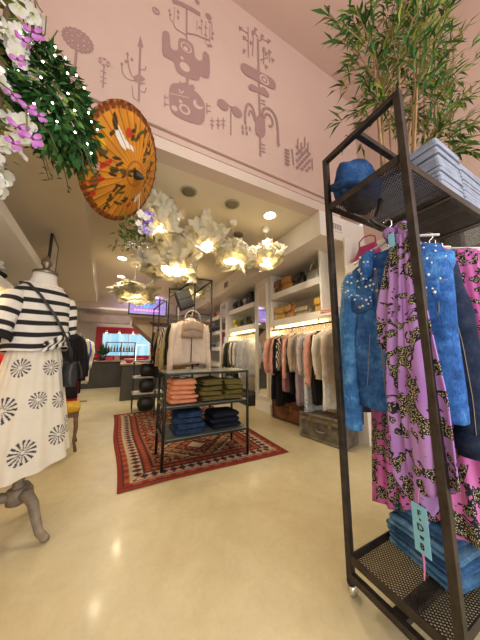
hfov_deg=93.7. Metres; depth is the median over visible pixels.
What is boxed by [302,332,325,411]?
dress
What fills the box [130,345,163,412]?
display stand
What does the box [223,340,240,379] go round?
coat
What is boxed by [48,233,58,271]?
framed canvas
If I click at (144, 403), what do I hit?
bag
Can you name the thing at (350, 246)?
wall
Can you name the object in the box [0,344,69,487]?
skirt
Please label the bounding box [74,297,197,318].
beam
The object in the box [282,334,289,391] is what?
dress
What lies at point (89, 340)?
blouse
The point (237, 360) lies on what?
coat
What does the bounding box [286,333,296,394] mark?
jacket
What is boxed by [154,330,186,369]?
coat
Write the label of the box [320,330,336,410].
dress
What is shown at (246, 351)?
coat
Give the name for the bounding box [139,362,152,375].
bag
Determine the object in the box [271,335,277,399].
dress
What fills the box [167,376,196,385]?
jumper
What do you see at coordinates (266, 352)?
jacket
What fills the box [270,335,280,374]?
jacket
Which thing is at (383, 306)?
dress
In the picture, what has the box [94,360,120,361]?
countertop
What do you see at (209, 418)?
jumper
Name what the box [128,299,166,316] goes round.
wall screen
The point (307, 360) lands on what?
jacket
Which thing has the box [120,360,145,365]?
countertop
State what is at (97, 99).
trim
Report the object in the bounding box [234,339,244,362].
jumper
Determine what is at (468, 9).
wall
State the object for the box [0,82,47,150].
orchid spray
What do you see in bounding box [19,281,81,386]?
crossbody bag
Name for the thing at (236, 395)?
trousers
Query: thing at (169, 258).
lamp
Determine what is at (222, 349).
coat
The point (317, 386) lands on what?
dress
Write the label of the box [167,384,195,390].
jumper
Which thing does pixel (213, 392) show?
trousers
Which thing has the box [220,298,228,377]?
wall mirror
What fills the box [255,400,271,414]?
plinth
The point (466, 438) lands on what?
denim jacket
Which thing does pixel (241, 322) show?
handbag
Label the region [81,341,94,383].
coat
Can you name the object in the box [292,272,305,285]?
handbag
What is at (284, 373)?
jacket
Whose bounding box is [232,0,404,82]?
ceiling
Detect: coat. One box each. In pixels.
[78,338,88,393]
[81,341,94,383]
[151,332,163,377]
[153,333,179,376]
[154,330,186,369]
[220,341,228,376]
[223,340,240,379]
[227,340,244,378]
[236,339,254,378]
[238,338,254,375]
[272,335,295,406]
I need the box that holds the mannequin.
[0,256,58,542]
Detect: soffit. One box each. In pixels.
[1,94,97,301]
[188,210,364,313]
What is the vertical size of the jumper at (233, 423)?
0.050 m
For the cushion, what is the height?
0.092 m
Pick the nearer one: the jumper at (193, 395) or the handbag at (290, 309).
the jumper at (193, 395)
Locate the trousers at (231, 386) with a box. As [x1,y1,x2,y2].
[220,384,243,388]
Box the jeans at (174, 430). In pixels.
[169,423,205,435]
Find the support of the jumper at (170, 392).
on the jumper at (193, 395)
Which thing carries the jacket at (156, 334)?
hanging from the clothes hanger
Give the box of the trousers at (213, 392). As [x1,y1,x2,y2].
[194,388,221,395]
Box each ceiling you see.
[92,162,308,304]
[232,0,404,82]
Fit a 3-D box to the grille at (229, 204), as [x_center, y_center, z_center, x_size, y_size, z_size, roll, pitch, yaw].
[-0.095,-1.410,2.751,0.147,0.004,0.147,-3,-9,18]
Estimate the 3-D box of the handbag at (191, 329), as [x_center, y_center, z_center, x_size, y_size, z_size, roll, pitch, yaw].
[-0.635,0.055,3.031,0.300,0.378,0.097,4,-9,-27]
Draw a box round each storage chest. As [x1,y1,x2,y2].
[272,399,303,424]
[299,410,358,450]
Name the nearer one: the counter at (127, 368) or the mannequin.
the mannequin
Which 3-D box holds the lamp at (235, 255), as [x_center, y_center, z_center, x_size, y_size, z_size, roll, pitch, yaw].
[-0.091,-1.002,3.066,0.597,0.740,0.632,4,-9,-27]
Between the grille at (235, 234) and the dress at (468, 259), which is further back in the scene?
the grille at (235, 234)
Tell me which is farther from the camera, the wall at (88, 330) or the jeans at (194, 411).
the wall at (88, 330)
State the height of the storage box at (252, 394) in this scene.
0.220 m
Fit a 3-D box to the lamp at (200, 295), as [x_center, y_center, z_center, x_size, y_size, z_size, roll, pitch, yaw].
[-1.035,-0.785,4.784,0.875,0.680,0.947,4,-9,-27]
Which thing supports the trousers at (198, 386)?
on the trousers at (213, 392)
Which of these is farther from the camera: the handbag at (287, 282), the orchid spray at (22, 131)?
the handbag at (287, 282)
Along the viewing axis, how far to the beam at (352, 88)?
3.26 m
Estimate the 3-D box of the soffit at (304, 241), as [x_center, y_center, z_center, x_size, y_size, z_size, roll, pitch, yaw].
[-0.282,-0.743,6.309,0.870,0.330,7.405,4,-9,-27]
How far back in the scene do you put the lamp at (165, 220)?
2.44 m
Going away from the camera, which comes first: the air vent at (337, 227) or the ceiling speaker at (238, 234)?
the air vent at (337, 227)
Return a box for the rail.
[272,319,331,330]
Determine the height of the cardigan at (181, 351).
0.730 m
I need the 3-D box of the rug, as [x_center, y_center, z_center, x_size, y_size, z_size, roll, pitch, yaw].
[-0.847,1.572,3.238,1.795,0.011,2.590,4,-9,-27]
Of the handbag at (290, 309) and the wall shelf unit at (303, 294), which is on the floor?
the wall shelf unit at (303, 294)
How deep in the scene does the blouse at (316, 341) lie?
2.88 m
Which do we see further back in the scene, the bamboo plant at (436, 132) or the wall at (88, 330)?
the wall at (88, 330)
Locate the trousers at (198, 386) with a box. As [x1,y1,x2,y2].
[194,384,222,390]
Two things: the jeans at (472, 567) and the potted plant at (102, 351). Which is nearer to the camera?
the jeans at (472, 567)
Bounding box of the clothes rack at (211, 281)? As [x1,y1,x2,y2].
[149,278,212,419]
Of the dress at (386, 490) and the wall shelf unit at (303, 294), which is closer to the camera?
the dress at (386, 490)
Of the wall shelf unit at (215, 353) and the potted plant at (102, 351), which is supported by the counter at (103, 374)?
the potted plant at (102, 351)
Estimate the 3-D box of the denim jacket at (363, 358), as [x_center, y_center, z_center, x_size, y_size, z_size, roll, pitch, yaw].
[0.744,0.097,1.098,0.271,0.904,0.526,5,-9,-30]
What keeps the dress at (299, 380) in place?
hanging from the clothes hanger
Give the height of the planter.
0.281 m
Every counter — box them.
[80,360,121,388]
[119,360,170,400]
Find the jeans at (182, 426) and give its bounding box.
[170,418,205,429]
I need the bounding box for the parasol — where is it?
[76,99,156,220]
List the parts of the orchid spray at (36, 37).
stem, flower, flower, flower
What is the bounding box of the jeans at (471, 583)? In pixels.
[389,531,479,594]
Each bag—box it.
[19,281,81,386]
[137,395,153,410]
[138,378,154,392]
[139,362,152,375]
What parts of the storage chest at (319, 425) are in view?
lid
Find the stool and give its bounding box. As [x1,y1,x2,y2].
[66,401,80,451]
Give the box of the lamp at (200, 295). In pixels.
[170,274,210,300]
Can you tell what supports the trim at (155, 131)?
attached to the wall at (208, 71)
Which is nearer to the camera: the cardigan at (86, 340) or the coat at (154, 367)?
the cardigan at (86, 340)
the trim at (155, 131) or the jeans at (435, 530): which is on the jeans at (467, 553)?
the jeans at (435, 530)
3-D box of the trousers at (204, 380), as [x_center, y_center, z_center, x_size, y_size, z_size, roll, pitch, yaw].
[-0.360,0.693,2.591,0.246,0.079,0.327,5,-9,-30]
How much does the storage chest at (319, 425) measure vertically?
0.319 m
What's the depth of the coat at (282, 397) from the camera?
3.64 m
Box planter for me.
[419,164,479,241]
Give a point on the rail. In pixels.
(318, 323)
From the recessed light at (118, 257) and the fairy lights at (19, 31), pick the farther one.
the recessed light at (118, 257)
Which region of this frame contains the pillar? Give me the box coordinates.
[335,248,371,445]
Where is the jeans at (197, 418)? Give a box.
[171,413,202,423]
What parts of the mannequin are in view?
leg, leg, leg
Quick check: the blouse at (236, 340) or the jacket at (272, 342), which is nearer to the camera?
the jacket at (272, 342)
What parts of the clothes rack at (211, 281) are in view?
post, post, post, hanging rail, post, post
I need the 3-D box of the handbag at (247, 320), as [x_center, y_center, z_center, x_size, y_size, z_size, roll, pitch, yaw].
[0.181,0.027,5.250,0.171,0.224,0.282,3,-9,-21]
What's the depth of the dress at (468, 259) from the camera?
1.07 m
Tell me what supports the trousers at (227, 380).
on the trousers at (231, 386)
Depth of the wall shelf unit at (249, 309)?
5.67 m
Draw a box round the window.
[102,333,150,355]
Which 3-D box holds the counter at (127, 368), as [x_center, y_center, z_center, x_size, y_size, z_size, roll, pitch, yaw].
[-2.917,1.656,6.724,1.200,0.840,3.010,4,-9,-27]
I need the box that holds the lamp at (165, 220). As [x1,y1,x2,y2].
[130,189,183,239]
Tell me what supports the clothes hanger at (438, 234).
hanging from the metal rack at (408, 610)
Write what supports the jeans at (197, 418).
on the jeans at (182, 426)
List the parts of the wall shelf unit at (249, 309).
panel, panel, panel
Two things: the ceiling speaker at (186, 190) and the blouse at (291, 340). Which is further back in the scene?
the blouse at (291, 340)
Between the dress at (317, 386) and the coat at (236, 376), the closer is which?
the dress at (317, 386)
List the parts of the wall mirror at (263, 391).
glass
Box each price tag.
[388,232,394,247]
[411,487,431,580]
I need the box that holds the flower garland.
[0,0,46,199]
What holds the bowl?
on the counter at (127, 368)
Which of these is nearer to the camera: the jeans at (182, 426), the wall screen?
the jeans at (182, 426)
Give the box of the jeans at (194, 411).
[171,407,203,418]
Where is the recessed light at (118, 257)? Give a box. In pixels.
[117,256,127,259]
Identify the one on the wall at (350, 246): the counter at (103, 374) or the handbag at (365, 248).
the handbag at (365, 248)
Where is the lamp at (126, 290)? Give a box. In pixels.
[106,263,163,305]
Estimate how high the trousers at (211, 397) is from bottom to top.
0.057 m
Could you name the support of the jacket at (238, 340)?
hanging from the clothes hanger
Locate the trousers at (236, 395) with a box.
[222,393,242,398]
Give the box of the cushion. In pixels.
[66,401,80,413]
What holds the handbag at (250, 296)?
on the wall shelf unit at (249, 309)
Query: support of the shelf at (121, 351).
attached to the window
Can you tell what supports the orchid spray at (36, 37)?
attached to the hanging plant at (61, 143)
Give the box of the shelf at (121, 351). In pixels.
[105,342,135,359]
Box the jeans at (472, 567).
[386,519,479,579]
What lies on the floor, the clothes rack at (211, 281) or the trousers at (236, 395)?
the clothes rack at (211, 281)
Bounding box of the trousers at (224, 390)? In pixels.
[220,387,242,393]
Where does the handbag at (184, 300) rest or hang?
hanging from the clothes rack at (211, 281)
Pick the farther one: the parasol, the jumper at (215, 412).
the jumper at (215, 412)
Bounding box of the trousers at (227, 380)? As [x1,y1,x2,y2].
[221,376,241,384]
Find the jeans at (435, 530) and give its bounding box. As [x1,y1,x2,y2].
[394,503,469,547]
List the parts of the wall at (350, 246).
panel, panel, panel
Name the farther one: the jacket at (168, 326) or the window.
the window
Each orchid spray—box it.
[0,18,44,66]
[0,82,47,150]
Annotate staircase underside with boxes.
[131,317,214,343]
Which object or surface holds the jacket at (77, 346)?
hanging from the clothes hanger
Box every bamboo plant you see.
[311,0,466,177]
[378,0,479,160]
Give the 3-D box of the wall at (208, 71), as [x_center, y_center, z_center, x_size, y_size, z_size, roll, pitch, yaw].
[-0.607,-2.762,2.325,5.450,2.070,0.169,4,-9,-27]
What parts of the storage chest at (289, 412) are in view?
lid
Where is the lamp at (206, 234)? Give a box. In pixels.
[182,209,230,261]
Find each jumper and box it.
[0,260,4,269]
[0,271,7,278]
[166,397,196,404]
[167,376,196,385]
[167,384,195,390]
[167,388,194,394]
[167,393,198,399]
[203,413,238,423]
[203,419,240,428]
[205,406,238,417]
[232,339,242,367]
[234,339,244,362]
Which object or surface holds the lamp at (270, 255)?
hanging from the ceiling at (210, 195)
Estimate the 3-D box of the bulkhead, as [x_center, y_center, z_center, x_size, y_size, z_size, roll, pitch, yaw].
[-4.587,-0.023,7.763,1.440,0.260,0.350,4,-9,-27]
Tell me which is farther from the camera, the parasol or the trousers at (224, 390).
the trousers at (224, 390)
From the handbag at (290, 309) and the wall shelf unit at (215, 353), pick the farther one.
the wall shelf unit at (215, 353)
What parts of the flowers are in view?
flower, flower, flower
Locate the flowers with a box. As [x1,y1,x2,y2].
[106,195,154,257]
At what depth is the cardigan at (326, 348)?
2.75 m
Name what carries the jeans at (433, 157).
on the metal rack at (408, 610)
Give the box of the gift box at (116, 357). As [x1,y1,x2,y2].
[114,355,119,359]
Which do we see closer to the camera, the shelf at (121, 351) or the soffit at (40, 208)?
the soffit at (40, 208)
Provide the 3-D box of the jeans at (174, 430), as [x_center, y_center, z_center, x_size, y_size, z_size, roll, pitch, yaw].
[-0.566,1.139,2.402,0.329,0.055,0.346,4,-9,-27]
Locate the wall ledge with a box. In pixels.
[317,311,339,317]
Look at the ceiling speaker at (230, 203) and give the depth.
2.73 m
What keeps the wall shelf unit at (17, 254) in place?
on the floor
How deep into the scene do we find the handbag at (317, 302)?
3.29 m
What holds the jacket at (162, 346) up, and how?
hanging from the clothes hanger
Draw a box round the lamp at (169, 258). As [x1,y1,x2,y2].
[131,213,200,282]
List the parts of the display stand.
leg, leg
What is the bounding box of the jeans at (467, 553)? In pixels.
[388,510,479,567]
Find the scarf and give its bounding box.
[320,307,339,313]
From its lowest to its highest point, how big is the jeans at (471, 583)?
0.054 m
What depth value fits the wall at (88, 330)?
7.95 m
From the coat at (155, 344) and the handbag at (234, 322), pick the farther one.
the handbag at (234, 322)
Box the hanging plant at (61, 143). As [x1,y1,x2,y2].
[0,0,104,192]
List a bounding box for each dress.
[66,381,78,400]
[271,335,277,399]
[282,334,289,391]
[295,332,303,405]
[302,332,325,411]
[310,331,322,405]
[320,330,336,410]
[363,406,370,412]
[371,248,479,548]
[376,220,460,524]
[376,248,389,352]
[453,247,479,340]
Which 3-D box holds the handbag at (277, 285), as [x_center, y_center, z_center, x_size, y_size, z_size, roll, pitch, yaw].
[0.754,-0.611,4.252,0.163,0.263,0.222,4,-9,-27]
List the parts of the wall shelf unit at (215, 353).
panel, panel, panel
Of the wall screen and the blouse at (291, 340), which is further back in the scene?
the wall screen
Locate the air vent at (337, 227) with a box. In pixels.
[333,221,342,232]
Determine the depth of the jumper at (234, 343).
4.99 m
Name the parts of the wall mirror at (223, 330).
glass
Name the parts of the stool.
leg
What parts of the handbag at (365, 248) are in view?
handle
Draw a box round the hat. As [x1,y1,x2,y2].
[330,158,381,214]
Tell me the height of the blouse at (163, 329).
0.647 m
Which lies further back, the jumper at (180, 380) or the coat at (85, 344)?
the coat at (85, 344)
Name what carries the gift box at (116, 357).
on the counter at (103, 374)
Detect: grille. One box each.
[182,187,194,195]
[226,201,237,207]
[233,232,242,236]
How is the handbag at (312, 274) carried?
on the wall shelf unit at (303, 294)
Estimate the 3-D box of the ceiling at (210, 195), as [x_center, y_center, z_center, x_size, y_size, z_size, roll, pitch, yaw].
[-2.446,-1.076,5.506,5.650,0.100,7.540,4,-9,-27]
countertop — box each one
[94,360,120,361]
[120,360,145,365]
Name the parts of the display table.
leg, leg, shelf frame, shelf plate, shelf plate, shelf frame, shelf frame, shelf plate, handle, leg, leg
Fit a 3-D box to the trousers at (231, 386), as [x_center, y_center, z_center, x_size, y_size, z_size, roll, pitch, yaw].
[-0.120,0.772,2.685,0.224,0.059,0.324,5,-9,-30]
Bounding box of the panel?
[94,327,161,359]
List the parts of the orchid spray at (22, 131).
flower, flower, stem, flower, flower, flower, flower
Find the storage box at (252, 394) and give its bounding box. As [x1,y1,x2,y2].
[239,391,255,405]
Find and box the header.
[30,87,339,217]
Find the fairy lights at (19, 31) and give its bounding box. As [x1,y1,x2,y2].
[8,31,97,153]
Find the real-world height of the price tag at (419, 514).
0.306 m
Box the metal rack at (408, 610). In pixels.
[322,87,479,639]
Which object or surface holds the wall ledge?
attached to the pillar
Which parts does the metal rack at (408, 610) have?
post, hanging rail, shelf frame, panel, shelf frame, panel, post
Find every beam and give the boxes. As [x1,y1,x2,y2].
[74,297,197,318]
[339,0,441,104]
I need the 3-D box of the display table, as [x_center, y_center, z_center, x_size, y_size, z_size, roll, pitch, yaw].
[-0.419,1.011,2.508,0.940,0.890,0.448,4,-9,-27]
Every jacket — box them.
[62,335,85,398]
[152,331,158,366]
[158,328,198,367]
[164,325,197,365]
[224,340,233,375]
[230,340,238,373]
[263,336,274,372]
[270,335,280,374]
[282,334,292,378]
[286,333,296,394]
[303,331,315,386]
[339,242,469,430]
[362,260,479,460]
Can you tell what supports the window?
in the wall at (88, 330)
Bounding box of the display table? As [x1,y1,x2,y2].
[154,368,248,472]
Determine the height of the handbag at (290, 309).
0.295 m
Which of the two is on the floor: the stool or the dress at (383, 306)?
the stool
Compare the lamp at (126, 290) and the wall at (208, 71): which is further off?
the lamp at (126, 290)
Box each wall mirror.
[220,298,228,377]
[256,276,292,404]
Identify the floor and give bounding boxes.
[0,383,479,639]
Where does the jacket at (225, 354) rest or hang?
hanging from the clothes hanger
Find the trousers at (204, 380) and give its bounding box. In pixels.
[195,376,222,385]
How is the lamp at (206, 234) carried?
hanging from the ceiling at (210, 195)
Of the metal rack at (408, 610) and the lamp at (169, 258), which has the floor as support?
the metal rack at (408, 610)
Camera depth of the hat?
1.19 m
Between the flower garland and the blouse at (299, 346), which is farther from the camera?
the blouse at (299, 346)
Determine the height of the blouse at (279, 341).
0.582 m
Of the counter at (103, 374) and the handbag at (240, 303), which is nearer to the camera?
the handbag at (240, 303)
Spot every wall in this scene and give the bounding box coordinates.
[0,0,356,198]
[76,311,197,378]
[353,0,479,243]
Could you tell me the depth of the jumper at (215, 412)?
2.51 m
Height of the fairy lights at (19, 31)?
0.481 m
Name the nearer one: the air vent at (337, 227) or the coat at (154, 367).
the air vent at (337, 227)
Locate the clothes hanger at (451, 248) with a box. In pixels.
[426,232,479,249]
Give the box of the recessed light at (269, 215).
[263,211,276,219]
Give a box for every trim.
[8,63,340,205]
[34,77,362,224]
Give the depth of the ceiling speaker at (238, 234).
3.44 m
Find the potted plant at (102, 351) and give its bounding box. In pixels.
[95,342,112,360]
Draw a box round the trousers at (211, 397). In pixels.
[195,393,223,400]
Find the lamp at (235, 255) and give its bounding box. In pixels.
[214,218,257,274]
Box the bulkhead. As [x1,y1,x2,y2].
[81,313,130,324]
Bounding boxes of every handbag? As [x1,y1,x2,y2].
[174,277,196,321]
[181,310,203,337]
[232,319,238,327]
[237,299,243,307]
[237,320,243,326]
[243,316,252,325]
[246,291,254,303]
[274,280,282,292]
[274,303,286,319]
[281,275,293,289]
[285,301,295,317]
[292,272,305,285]
[295,305,313,315]
[306,262,318,280]
[314,297,320,311]
[353,234,381,261]
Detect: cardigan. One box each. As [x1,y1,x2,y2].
[85,339,89,353]
[166,318,210,369]
[320,329,334,383]
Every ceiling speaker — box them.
[180,185,196,196]
[224,199,239,208]
[232,231,243,237]
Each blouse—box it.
[89,340,91,361]
[158,328,165,352]
[228,340,236,367]
[276,334,286,370]
[287,333,299,371]
[296,332,307,375]
[311,330,325,379]
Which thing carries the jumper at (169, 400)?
on the display table
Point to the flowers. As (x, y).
(142, 227)
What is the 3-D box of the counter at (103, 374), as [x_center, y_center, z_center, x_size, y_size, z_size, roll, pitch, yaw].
[-4.656,1.723,7.192,1.530,0.840,0.590,4,-9,-27]
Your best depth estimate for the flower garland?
1.02 m
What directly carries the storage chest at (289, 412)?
on the floor
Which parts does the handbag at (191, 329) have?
handle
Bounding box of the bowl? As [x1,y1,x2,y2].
[124,358,134,362]
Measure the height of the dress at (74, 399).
1.057 m
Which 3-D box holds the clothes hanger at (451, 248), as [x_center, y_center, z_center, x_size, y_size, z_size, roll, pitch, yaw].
[1.051,-0.403,1.245,0.020,0.178,0.384,5,-9,-30]
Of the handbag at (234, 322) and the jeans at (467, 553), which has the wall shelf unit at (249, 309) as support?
the handbag at (234, 322)
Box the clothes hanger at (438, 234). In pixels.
[354,219,439,264]
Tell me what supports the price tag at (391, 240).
hanging from the patterned dress at (398, 335)
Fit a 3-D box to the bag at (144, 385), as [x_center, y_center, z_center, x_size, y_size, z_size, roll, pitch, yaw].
[-1.833,1.271,4.430,0.320,0.268,0.260,4,-9,-27]
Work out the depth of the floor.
1.27 m
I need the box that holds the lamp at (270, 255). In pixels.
[253,226,288,271]
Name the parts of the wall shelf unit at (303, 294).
panel, panel, panel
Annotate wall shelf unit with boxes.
[0,97,41,293]
[196,302,220,377]
[228,284,256,399]
[270,250,336,412]
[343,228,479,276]
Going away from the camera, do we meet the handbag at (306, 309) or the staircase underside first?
the handbag at (306, 309)
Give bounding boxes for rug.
[113,405,288,493]
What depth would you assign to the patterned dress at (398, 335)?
0.88 m
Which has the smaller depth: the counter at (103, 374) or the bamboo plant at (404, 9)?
the bamboo plant at (404, 9)
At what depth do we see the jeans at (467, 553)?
0.95 m
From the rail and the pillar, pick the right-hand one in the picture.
the pillar
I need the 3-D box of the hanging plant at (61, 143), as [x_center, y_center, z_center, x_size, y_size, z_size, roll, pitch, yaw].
[-0.978,-1.329,1.210,0.492,1.227,0.418,4,-9,-27]
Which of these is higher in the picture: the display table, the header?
the header
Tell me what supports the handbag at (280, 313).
on the wall shelf unit at (303, 294)

